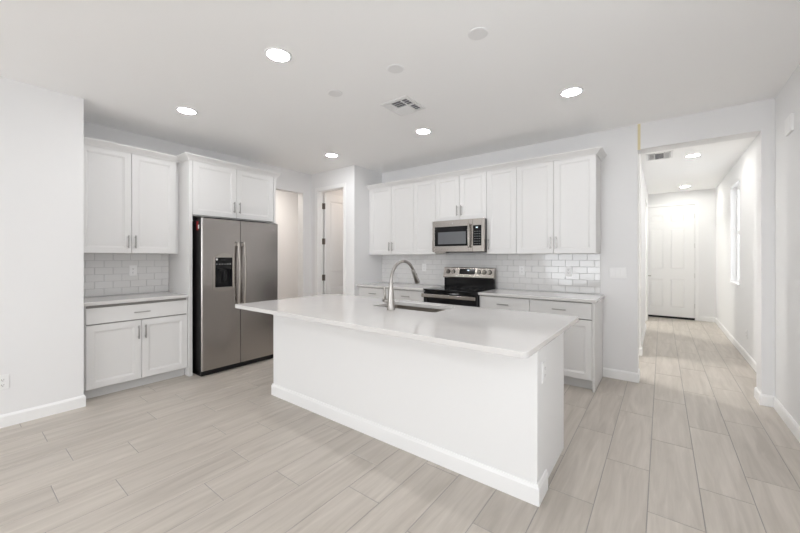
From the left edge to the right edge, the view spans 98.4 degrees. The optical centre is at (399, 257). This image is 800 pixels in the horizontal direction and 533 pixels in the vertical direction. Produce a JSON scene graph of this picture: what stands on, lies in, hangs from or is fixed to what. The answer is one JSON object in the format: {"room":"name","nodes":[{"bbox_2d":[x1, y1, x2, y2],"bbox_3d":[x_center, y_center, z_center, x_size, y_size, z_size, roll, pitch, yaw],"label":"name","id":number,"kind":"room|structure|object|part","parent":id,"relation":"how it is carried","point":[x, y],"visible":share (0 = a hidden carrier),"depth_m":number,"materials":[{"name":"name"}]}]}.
{"room":"kitchen","nodes":[
{"label":"kitchen","id":0,"kind":"room"},
{"bbox_2d":[0,76,83,414],"bbox_3d":[-5.372,-0.042,0.371,0.790,2.743,7.400,0,0,37],"label":"wall","id":1,"kind":"structure","parent":0,"point":[42,129],"depth_m":2.86,"materials":[{"name":"white paint"}]},
{"bbox_2d":[0,374,9,389],"bbox_3d":[-3.105,0.978,2.700,0.009,0.116,0.072,0,0,37],"label":"wall outlet","id":2,"kind":"object","parent":1,"relation":"attached to","point":[4,379],"visible":1,"depth_m":2.71,"materials":[{"name":"white plastic"}]},
{"bbox_2d":[0,395,85,427],"bbox_3d":[-5.055,1.280,0.233,0.143,0.100,7.263,0,0,37],"label":"baseboard","id":3,"kind":"structure","parent":1,"relation":"attached to","point":[13,418],"depth_m":2.86,"materials":[{"name":"white paint"}]},
{"bbox_2d":[84,121,342,296],"bbox_3d":[-2.059,-0.042,5.295,0.130,2.743,4.450,0,0,37],"label":"wall","id":4,"kind":"structure","parent":0,"point":[292,181],"depth_m":5.47,"materials":[{"name":"white paint"}]},
{"bbox_2d":[84,253,168,296],"bbox_3d":[-3.077,0.187,3.836,0.009,0.457,0.892,0,0,37],"label":"tile backsplash","id":5,"kind":"structure","parent":4,"relation":"attached to","point":[105,274],"depth_m":3.84,"materials":[{"name":"white tile"}]},
{"bbox_2d":[129,265,136,275],"bbox_3d":[-3.017,0.150,3.902,0.009,0.116,0.072,0,0,37],"label":"wall outlet","id":6,"kind":"object","parent":5,"relation":"attached to","point":[133,268],"visible":1,"depth_m":3.90,"materials":[{"name":"white plastic"}]},
{"bbox_2d":[84,144,177,253],"bbox_3d":[-2.926,-0.569,3.730,0.376,1.053,0.878,0,0,37],"label":"upper cabinet","id":7,"kind":"object","parent":4,"relation":"attached to","point":[130,199],"depth_m":3.61,"materials":[{"name":"white paint"}]},
{"bbox_3d":[-2.949,-0.569,3.460,0.020,1.053,0.417,0,0,37],"label":"door","id":8,"kind":"part","parent":7,"relation":"part of","materials":[{"name":"white paint"}]},
{"bbox_3d":[-2.697,-0.569,3.793,0.020,1.053,0.410,0,0,37],"label":"door","id":9,"kind":"part","parent":7,"relation":"part of","materials":[{"name":"white paint"}]},
{"bbox_3d":[-2.701,-0.569,4.084,0.270,1.053,0.044,0,0,37],"label":"filler strip","id":10,"kind":"part","parent":7,"relation":"part of","materials":[{"name":"white wood"}]},
{"bbox_2d":[192,160,272,222],"bbox_3d":[-2.238,-0.782,4.448,0.606,0.625,1.015,0,0,37],"label":"upper cabinet","id":11,"kind":"object","parent":4,"relation":"attached to","point":[218,192],"visible":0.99,"depth_m":4.23,"materials":[{"name":"white paint"}]},
{"bbox_2d":[84,136,281,177],"bbox_3d":[-2.483,-1.119,4.105,0.631,0.062,2.042,0,0,37],"label":"crown molding","id":12,"kind":"structure","parent":11,"relation":"attached to","point":[185,156],"depth_m":3.85,"materials":[{"name":"white paint"}]},
{"bbox_3d":[-2.186,-0.786,4.086,0.020,0.609,0.497,0,0,37],"label":"door","id":13,"kind":"part","parent":11,"relation":"part of","materials":[{"name":"white paint"}]},
{"bbox_3d":[-1.879,-0.786,4.490,0.020,0.609,0.509,0,0,37],"label":"door","id":14,"kind":"part","parent":11,"relation":"part of","materials":[{"name":"white paint"}]},
{"bbox_2d":[276,190,297,298],"bbox_3d":[-2.230,-0.042,6.208,1.245,2.743,3.400,0,0,37],"label":"wall","id":15,"kind":"structure","parent":0,"point":[286,202],"depth_m":6.98,"materials":[{"name":"white paint"}]},
{"bbox_2d":[311,165,359,295],"bbox_3d":[-1.072,-0.042,5.641,1.025,2.743,0.115,0,0,37],"label":"wall","id":16,"kind":"structure","parent":0,"point":[350,175],"depth_m":5.36,"materials":[{"name":"white paint"}]},
{"bbox_2d":[315,183,345,294],"bbox_3d":[-0.919,0.084,5.897,0.734,2.492,0.733,0,0,37],"label":"door","id":17,"kind":"structure","parent":16,"relation":"in","point":[334,205],"depth_m":5.89,"materials":[{"name":"white paint"}]},
{"bbox_2d":[360,167,381,283],"bbox_3d":[-0.286,-0.042,5.930,0.120,2.743,1.295,0,0,37],"label":"wall","id":18,"kind":"structure","parent":0,"point":[370,265],"depth_m":5.50,"materials":[{"name":"white paint"}]},
{"bbox_2d":[0,0,799,193],"bbox_3d":[-1.085,-1.473,2.749,7.250,0.120,16.370,0,0,37],"label":"ceiling","id":19,"kind":"structure","parent":0,"point":[132,63],"depth_m":2.56,"materials":[{"name":"white paint"}]},
{"bbox_2d":[175,107,197,114],"bbox_3d":[-2.055,-1.410,3.330,0.188,0.006,0.188,0,0,37],"label":"recessed light","id":20,"kind":"object","parent":19,"relation":"in","point":[184,110],"visible":1,"depth_m":3.32,"materials":[{"name":"white plastic"}]},
{"bbox_2d":[264,47,291,62],"bbox_3d":[-0.850,-1.410,2.413,0.188,0.006,0.188,0,0,37],"label":"recessed light","id":21,"kind":"object","parent":19,"relation":"in","point":[276,54],"visible":1,"depth_m":2.40,"materials":[{"name":"white plastic"}]},
{"bbox_2d":[325,153,337,156],"bbox_3d":[-0.946,-1.410,4.777,0.188,0.006,0.188,0,0,37],"label":"recessed light","id":22,"kind":"object","parent":19,"relation":"in","point":[327,154],"visible":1,"depth_m":4.78,"materials":[{"name":"white plastic"}]},
{"bbox_2d":[327,89,342,96],"bbox_3d":[-0.559,-1.409,2.970,0.128,0.007,0.128,0,0,37],"label":"cover plate","id":23,"kind":"object","parent":19,"relation":"attached to","point":[335,93],"visible":1,"depth_m":2.96,"materials":[{"name":"white plastic"}]},
{"bbox_2d":[387,64,403,72],"bbox_3d":[-0.034,-1.409,2.584,0.128,0.007,0.128,0,0,37],"label":"cover plate","id":24,"kind":"object","parent":19,"relation":"attached to","point":[393,68],"visible":1,"depth_m":2.57,"materials":[{"name":"white plastic"}]},
{"bbox_2d":[380,95,425,115],"bbox_3d":[0.032,-1.405,3.228,0.300,0.016,0.320,0,0,37],"label":"ceiling vent","id":25,"kind":"object","parent":19,"relation":"in","point":[404,105],"visible":1,"depth_m":3.21,"materials":[{"name":"white metal"}]},
{"bbox_2d":[415,128,431,134],"bbox_3d":[0.261,-1.410,3.874,0.188,0.006,0.188,0,0,37],"label":"recessed light","id":26,"kind":"object","parent":19,"relation":"in","point":[422,131],"visible":1,"depth_m":3.87,"materials":[{"name":"white plastic"}]},
{"bbox_2d":[468,27,487,39],"bbox_3d":[0.492,-1.409,2.180,0.128,0.007,0.128,0,0,37],"label":"cover plate","id":27,"kind":"object","parent":19,"relation":"attached to","point":[478,33],"visible":1,"depth_m":2.17,"materials":[{"name":"white plastic"}]},
{"bbox_2d":[559,87,583,96],"bbox_3d":[1.466,-1.410,2.952,0.188,0.006,0.188,0,0,37],"label":"recessed light","id":28,"kind":"object","parent":19,"relation":"in","point":[572,91],"visible":1,"depth_m":2.95,"materials":[{"name":"white plastic"}]},
{"bbox_2d":[646,150,672,160],"bbox_3d":[3.609,-1.405,4.806,0.300,0.016,0.410,0,0,37],"label":"ceiling vent","id":29,"kind":"object","parent":19,"relation":"in","point":[666,154],"visible":1,"depth_m":4.79,"materials":[{"name":"white metal"}]},
{"bbox_2d":[684,154,701,157],"bbox_3d":[4.065,-1.410,4.793,0.188,0.006,0.188,0,0,37],"label":"recessed light","id":30,"kind":"object","parent":19,"relation":"in","point":[690,155],"visible":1,"depth_m":4.78,"materials":[{"name":"white plastic"}]},
{"bbox_2d":[0,316,799,532],"bbox_3d":[-1.085,1.390,2.749,7.250,0.120,16.370,0,0,37],"label":"floor","id":31,"kind":"structure","parent":0,"point":[689,446],"depth_m":2.20,"materials":[{"name":"beige tile"}]},
{"bbox_2d":[84,298,186,398],"bbox_3d":[-2.850,0.888,3.662,0.579,0.883,0.892,0,0,37],"label":"base cabinet","id":32,"kind":"object","parent":31,"relation":"on","point":[128,345],"depth_m":3.47,"materials":[{"name":"white paint"}]},
{"bbox_3d":[-3.129,0.839,3.335,0.493,0.783,0.034,0,0,37],"label":"filler strip","id":33,"kind":"part","parent":32,"relation":"part of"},
{"bbox_3d":[-2.772,0.934,3.358,0.020,0.592,0.425,0,0,37],"label":"door","id":34,"kind":"part","parent":32,"relation":"part of","materials":[{"name":"white paint"}]},
{"bbox_2d":[84,292,188,305],"bbox_3d":[-2.852,0.431,3.665,0.574,0.030,0.892,0,0,37],"label":"countertop","id":35,"kind":"structure","parent":32,"relation":"on","point":[100,300],"depth_m":3.58,"materials":[{"name":"white stone"}]},
{"bbox_3d":[-2.643,0.552,3.528,0.020,0.148,0.851,0,0,37],"label":"drawer","id":36,"kind":"part","parent":32,"relation":"part of","materials":[{"name":"white paint"}]},
{"bbox_3d":[-2.513,0.934,3.699,0.020,0.592,0.422,0,0,37],"label":"door","id":37,"kind":"part","parent":32,"relation":"part of","materials":[{"name":"white paint"}]},
{"bbox_2d":[169,160,191,375],"bbox_3d":[-2.570,0.117,4.037,0.574,2.425,0.038,0,0,37],"label":"panel","id":38,"kind":"object","parent":31,"relation":"on","point":[180,264],"visible":0.56,"depth_m":3.90,"materials":[{"name":"white paint"}]},
{"bbox_2d":[192,217,277,376],"bbox_3d":[-2.148,0.439,4.381,0.753,1.774,0.956,0,0,37],"label":"refrigerator","id":39,"kind":"object","parent":31,"relation":"on","point":[234,262],"visible":0.88,"depth_m":4.07,"materials":[{"name":"silver metal"}]},
{"bbox_3d":[-2.082,0.414,4.007,0.060,1.704,0.438,0,0,37],"label":"door","id":40,"kind":"part","parent":39,"relation":"part of","materials":[{"name":"silver metal"}]},
{"bbox_3d":[-2.043,0.069,4.008,0.005,0.133,0.198,0,0,37],"label":"dispenser panel","id":41,"kind":"part","parent":39,"relation":"part of","materials":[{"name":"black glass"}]},
{"bbox_3d":[-1.919,0.203,4.117,0.069,0.775,0.029,0,0,37],"label":"handle","id":42,"kind":"part","parent":39,"relation":"part of","materials":[{"name":"silver metal"}]},
{"bbox_3d":[-1.876,0.203,4.174,0.069,0.775,0.029,0,0,37],"label":"handle","id":43,"kind":"part","parent":39,"relation":"part of","materials":[{"name":"silver metal"}]},
{"bbox_3d":[-1.792,0.414,4.390,0.060,1.704,0.512,0,0,37],"label":"door","id":44,"kind":"part","parent":39,"relation":"part of","materials":[{"name":"silver metal"}]},
{"bbox_2d":[269,177,275,223],"bbox_3d":[-1.933,0.117,4.877,0.574,2.425,0.034,0,0,37],"label":"panel","id":45,"kind":"object","parent":31,"relation":"on","point":[274,178],"visible":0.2,"depth_m":4.70,"materials":[{"name":"white paint"}]},
{"bbox_2d":[360,287,387,298],"bbox_3d":[-0.231,0.888,5.369,0.574,0.883,0.618,0,0,37],"label":"base cabinet","id":46,"kind":"object","parent":31,"relation":"on","point":[364,291],"visible":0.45,"depth_m":5.15,"materials":[{"name":"white paint"}]},
{"bbox_2d":[394,289,424,301],"bbox_3d":[0.252,0.888,5.003,0.635,0.883,0.618,0,0,37],"label":"base cabinet","id":47,"kind":"object","parent":31,"relation":"on","point":[399,294],"visible":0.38,"depth_m":4.75,"materials":[{"name":"white paint"}]},
{"bbox_2d":[356,282,442,290],"bbox_3d":[0.010,0.431,5.187,1.246,0.030,0.616,0,0,37],"label":"countertop","id":48,"kind":"structure","parent":47,"relation":"on","point":[404,286],"depth_m":5.10,"materials":[{"name":"white stone"}]},
{"bbox_2d":[271,305,563,506],"bbox_3d":[-0.041,0.888,2.870,2.493,0.883,0.700,0,0,37],"label":"kitchen island","id":49,"kind":"object","parent":31,"relation":"on","point":[489,419],"visible":0.68,"depth_m":2.25,"materials":[{"name":"white paint"}]},
{"bbox_2d":[235,294,577,358],"bbox_3d":[-0.111,0.431,2.736,2.558,0.030,1.163,0,0,37],"label":"island countertop","id":50,"kind":"structure","parent":49,"relation":"on","point":[511,333],"depth_m":2.27,"materials":[{"name":"white stone"}]},
{"bbox_2d":[382,260,419,309],"bbox_3d":[0.020,0.217,2.901,0.109,0.396,0.426,0,0,37],"label":"faucet","id":51,"kind":"object","parent":50,"relation":"on","point":[390,302],"visible":1,"depth_m":2.75,"materials":[{"name":"silver metal"}]},
{"bbox_3d":[-0.109,0.301,2.775,0.055,0.127,0.034,0,0,37],"label":"lever","id":52,"kind":"part","parent":51,"relation":"part of","materials":[{"name":"silver metal"}]},
{"bbox_2d":[386,305,442,311],"bbox_3d":[0.112,0.554,2.928,0.642,0.214,0.350,0,0,37],"label":"sink","id":53,"kind":"object","parent":50,"relation":"in","point":[396,306],"visible":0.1,"depth_m":3.11,"materials":[{"name":"silver metal"}]},
{"bbox_3d":[-0.198,1.275,2.663,2.493,0.110,0.182,0,0,37],"label":"baseboard","id":54,"kind":"part","parent":49,"relation":"part of","materials":[{"name":"white paint"}]},
{"bbox_3d":[0.164,0.888,3.141,2.443,0.883,0.020,0,0,37],"label":"frame","id":55,"kind":"part","parent":49,"relation":"part of","materials":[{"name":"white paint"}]},
{"bbox_2d":[542,360,545,383],"bbox_3d":[0.814,0.645,1.949,0.009,0.116,0.072,0,0,37],"label":"wall outlet","id":56,"kind":"object","parent":49,"relation":"attached to","point":[544,361],"visible":1,"depth_m":1.94,"materials":[{"name":"white plastic"}]},
{"bbox_3d":[0.977,0.888,2.200,0.012,0.883,0.498,0,0,37],"label":"panel","id":57,"kind":"part","parent":49,"relation":"part of","materials":[{"name":"white paint"}]},
{"bbox_2d":[421,267,495,306],"bbox_3d":[0.771,0.725,4.528,0.761,1.170,0.652,0,0,37],"label":"range","id":58,"kind":"object","parent":31,"relation":"on","point":[462,285],"visible":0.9,"depth_m":4.55,"materials":[{"name":"black metal"}]},
{"bbox_3d":[0.592,0.490,4.292,0.749,0.044,0.060,0,0,37],"label":"handle","id":59,"kind":"part","parent":58,"relation":"part of","materials":[{"name":"silver metal"}]},
{"bbox_3d":[0.621,0.788,4.330,0.751,0.673,0.039,0,0,37],"label":"oven door","id":60,"kind":"part","parent":58,"relation":"part of","materials":[{"name":"black glass"}]},
{"bbox_2d":[423,286,492,293],"bbox_3d":[0.771,0.423,4.529,0.761,0.025,0.541,0,0,37],"label":"cooktop","id":61,"kind":"object","parent":58,"relation":"in","point":[441,289],"depth_m":4.44,"materials":[{"name":"black glass"}]},
{"bbox_2d":[480,295,529,311],"bbox_3d":[1.349,0.888,4.170,0.588,0.883,0.618,0,0,37],"label":"base cabinet","id":62,"kind":"object","parent":31,"relation":"on","point":[495,302],"visible":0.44,"depth_m":3.94,"materials":[{"name":"white paint"}]},
{"bbox_2d":[530,299,602,392],"bbox_3d":[1.832,0.888,3.804,0.622,0.883,0.618,0,0,37],"label":"base cabinet","id":63,"kind":"object","parent":31,"relation":"on","point":[583,341],"visible":0.44,"depth_m":3.51,"materials":[{"name":"white paint"}]},
{"bbox_2d":[478,289,604,302],"bbox_3d":[1.605,0.431,3.978,1.232,0.030,0.616,0,0,37],"label":"countertop","id":64,"kind":"structure","parent":63,"relation":"on","point":[561,296],"depth_m":3.86,"materials":[{"name":"white stone"}]},
{"bbox_3d":[1.663,0.538,3.599,0.594,0.159,0.020,0,0,37],"label":"drawer","id":65,"kind":"part","parent":63,"relation":"part of","materials":[{"name":"white paint"}]},
{"bbox_3d":[1.663,0.926,3.599,0.598,0.592,0.020,0,0,37],"label":"door","id":66,"kind":"part","parent":63,"relation":"part of","materials":[{"name":"white paint"}]},
{"bbox_3d":[2.083,0.888,3.636,0.020,0.883,0.584,0,0,37],"label":"panel","id":67,"kind":"part","parent":63,"relation":"part of","materials":[{"name":"white paint"}]},
{"bbox_2d":[382,98,774,395],"bbox_3d":[1.607,-0.042,4.494,4.870,2.743,0.206,0,0,37],"label":"wall","id":68,"kind":"structure","parent":0,"point":[620,167],"depth_m":3.69,"materials":[{"name":"white paint"}]},
{"bbox_2d":[369,183,418,254],"bbox_3d":[-0.061,-0.569,5.400,0.876,1.053,0.363,0,0,37],"label":"upper cabinet","id":69,"kind":"object","parent":68,"relation":"attached to","point":[391,208],"depth_m":5.25,"materials":[{"name":"white paint"}]},
{"bbox_3d":[-0.393,-0.569,5.667,0.024,1.053,0.300,0,0,37],"label":"filler strip","id":70,"kind":"part","parent":69,"relation":"part of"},
{"bbox_3d":[-0.300,-0.569,5.407,0.432,1.053,0.020,0,0,37],"label":"door","id":71,"kind":"part","parent":69,"relation":"part of","materials":[{"name":"white paint"}]},
{"bbox_3d":[0.039,-0.569,5.150,0.411,1.053,0.020,0,0,37],"label":"door","id":72,"kind":"part","parent":69,"relation":"part of","materials":[{"name":"white paint"}]},
{"bbox_2d":[367,146,606,189],"bbox_3d":[0.881,-1.109,4.670,3.259,0.062,0.388,0,0,37],"label":"crown molding","id":73,"kind":"structure","parent":69,"relation":"attached to","point":[599,150],"depth_m":4.18,"materials":[{"name":"white paint"}]},
{"bbox_2d":[414,180,446,254],"bbox_3d":[0.435,-0.569,5.023,0.369,1.053,0.363,0,0,37],"label":"upper cabinet","id":74,"kind":"object","parent":68,"relation":"attached to","point":[424,192],"visible":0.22,"depth_m":4.91,"materials":[{"name":"white paint"}]},
{"bbox_3d":[0.352,-0.569,4.913,0.366,1.053,0.020,0,0,37],"label":"door","id":75,"kind":"part","parent":74,"relation":"part of","materials":[{"name":"white paint"}]},
{"bbox_2d":[436,172,486,220],"bbox_3d":[0.880,-0.793,4.686,0.745,0.603,0.363,0,0,37],"label":"upper cabinet","id":76,"kind":"object","parent":68,"relation":"attached to","point":[464,196],"visible":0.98,"depth_m":4.54,"materials":[{"name":"white paint"}]},
{"bbox_3d":[0.646,-0.793,4.690,0.365,0.603,0.020,0,0,37],"label":"door","id":77,"kind":"part","parent":76,"relation":"part of","materials":[{"name":"white paint"}]},
{"bbox_2d":[432,218,486,252],"bbox_3d":[0.852,-0.272,4.640,0.749,0.432,0.472,0,0,37],"label":"microwave","id":78,"kind":"object","parent":76,"relation":"attached to","point":[464,235],"visible":1,"depth_m":4.47,"materials":[{"name":"silver metal"}]},
{"bbox_3d":[0.869,-0.275,4.366,0.025,0.303,0.056,0,0,37],"label":"handle","id":79,"kind":"part","parent":78,"relation":"part of","materials":[{"name":"silver metal"}]},
{"bbox_3d":[0.976,-0.277,4.339,0.113,0.257,0.029,0,0,37],"label":"control panel","id":80,"kind":"part","parent":78,"relation":"part of","materials":[{"name":"black glass"}]},
{"bbox_3d":[0.989,-0.281,4.329,0.154,0.415,0.034,0,0,37],"label":"control panel frame","id":81,"kind":"part","parent":78,"relation":"part of","materials":[{"name":"silver metal"}]},
{"bbox_3d":[0.943,-0.793,4.464,0.373,0.603,0.020,0,0,37],"label":"door","id":82,"kind":"part","parent":76,"relation":"part of","materials":[{"name":"white paint"}]},
{"bbox_2d":[382,254,599,293],"bbox_3d":[0.971,0.187,4.839,3.199,0.457,0.009,0,0,37],"label":"tile backsplash","id":83,"kind":"structure","parent":68,"relation":"attached to","point":[543,272],"depth_m":4.44,"materials":[{"name":"white tile"}]},
{"bbox_2d":[519,266,524,274],"bbox_3d":[1.550,0.164,4.391,0.072,0.116,0.009,0,0,37],"label":"wall outlet","id":84,"kind":"object","parent":83,"relation":"attached to","point":[521,268],"visible":1,"depth_m":4.39,"materials":[{"name":"white plastic"}]},
{"bbox_2d":[565,266,571,275],"bbox_3d":[1.982,0.164,4.064,0.072,0.116,0.009,0,0,37],"label":"wall outlet","id":85,"kind":"object","parent":83,"relation":"attached to","point":[568,269],"visible":1,"depth_m":4.06,"materials":[{"name":"white plastic"}]},
{"bbox_2d":[487,167,515,253],"bbox_3d":[1.326,-0.569,4.348,0.373,1.053,0.363,0,0,37],"label":"upper cabinet","id":86,"kind":"object","parent":68,"relation":"attached to","point":[501,183],"visible":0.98,"depth_m":4.23,"materials":[{"name":"white paint"}]},
{"bbox_2d":[516,154,600,253],"bbox_3d":[1.808,-0.569,3.982,0.835,1.053,0.363,0,0,37],"label":"upper cabinet","id":87,"kind":"object","parent":68,"relation":"attached to","point":[558,202],"visible":1,"depth_m":3.83,"materials":[{"name":"white paint"}]},
{"bbox_3d":[1.558,-0.569,3.998,0.414,1.053,0.020,0,0,37],"label":"door","id":88,"kind":"part","parent":87,"relation":"part of","materials":[{"name":"white paint"}]},
{"bbox_3d":[1.891,-0.569,3.746,0.414,1.053,0.020,0,0,37],"label":"door","id":89,"kind":"part","parent":87,"relation":"part of","materials":[{"name":"white paint"}]},
{"bbox_2d":[609,268,626,278],"bbox_3d":[2.380,0.171,3.773,0.164,0.116,0.010,0,0,37],"label":"light switch","id":90,"kind":"object","parent":68,"relation":"attached to","point":[613,272],"visible":1,"depth_m":3.77,"materials":[{"name":"white plastic"}]},
{"bbox_2d":[603,367,639,382],"bbox_3d":[2.460,1.280,3.839,0.334,0.100,0.219,0,0,37],"label":"baseboard","id":91,"kind":"structure","parent":68,"relation":"attached to","point":[607,372],"depth_m":3.75,"materials":[{"name":"white paint"}]},
{"bbox_2d":[638,124,639,149],"bbox_3d":[2.534,-1.276,3.661,0.024,0.273,0.002,0,0,37],"label":"tape","id":92,"kind":"object","parent":68,"relation":"attached to","point":[638,124],"visible":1,"depth_m":3.66,"materials":[{"name":"beige paper"}]},
{"bbox_2d":[639,154,647,347],"bbox_3d":[3.720,-0.042,6.748,1.775,2.743,3.850,0,0,37],"label":"wall","id":93,"kind":"structure","parent":0,"point":[643,193],"depth_m":5.48,"materials":[{"name":"white paint"}]},
{"bbox_2d":[639,323,645,355],"bbox_3d":[3.223,1.280,6.082,1.788,0.100,2.213,0,0,37],"label":"baseboard","id":94,"kind":"structure","parent":93,"relation":"attached to","point":[644,331],"depth_m":5.18,"materials":[{"name":"white paint"}]},
{"bbox_2d":[648,188,715,316],"bbox_3d":[5.366,-0.042,8.004,3.120,2.743,0.140,0,0,37],"label":"wall","id":95,"kind":"structure","parent":0,"point":[706,198],"depth_m":7.17,"materials":[{"name":"white paint"}]},
{"bbox_2d":[648,201,698,320],"bbox_3d":[5.840,0.078,7.545,1.035,2.504,0.119,0,0,37],"label":"door","id":96,"kind":"structure","parent":95,"relation":"in","point":[673,230],"depth_m":7.49,"materials":[{"name":"white paint"}]},
{"bbox_2d":[699,316,714,321],"bbox_3d":[6.365,1.280,7.150,0.255,0.100,0.013,0,0,37],"label":"baseboard","id":97,"kind":"structure","parent":95,"relation":"attached to","point":[701,318],"depth_m":7.15,"materials":[{"name":"white paint"}]},
{"bbox_2d":[716,138,755,361],"bbox_3d":[5.040,-0.042,5.092,0.120,2.743,4.895,0,0,37],"label":"wall","id":98,"kind":"structure","parent":0,"point":[735,305],"depth_m":4.98,"materials":[{"name":"white paint"}]},
{"bbox_2d":[729,186,739,285],"bbox_3d":[5.106,-0.351,5.202,0.117,1.518,0.820,0,0,37],"label":"window","id":99,"kind":"structure","parent":98,"relation":"in","point":[737,282],"depth_m":5.45,"materials":[{"name":"white paint"}]},
{"bbox_3d":[5.139,-0.360,5.177,0.036,1.500,0.780,0,0,37],"label":"frame","id":100,"kind":"part","parent":99,"relation":"part of","materials":[{"name":"white paint"}]},
{"bbox_2d":[775,64,799,425],"bbox_3d":[0.052,-0.042,-1.421,0.200,2.743,11.099,0,0,37],"label":"wall","id":101,"kind":"structure","parent":0,"point":[787,101],"depth_m":2.76,"materials":[{"name":"white paint"}]},
{"bbox_2d":[715,317,799,442],"bbox_3d":[1.552,1.280,0.737,0.178,0.100,16.050,0,0,37],"label":"baseboard","id":102,"kind":"structure","parent":101,"relation":"attached to","point":[762,399],"depth_m":3.08,"materials":[{"name":"white paint"}]},
{"bbox_2d":[785,113,793,136],"bbox_3d":[3.030,-1.030,2.691,0.020,0.130,0.170,0,0,37],"label":"door chime","id":103,"kind":"object","parent":101,"relation":"attached to","point":[789,122],"visible":1,"depth_m":2.65,"materials":[{"name":"white plastic"}]}
]}

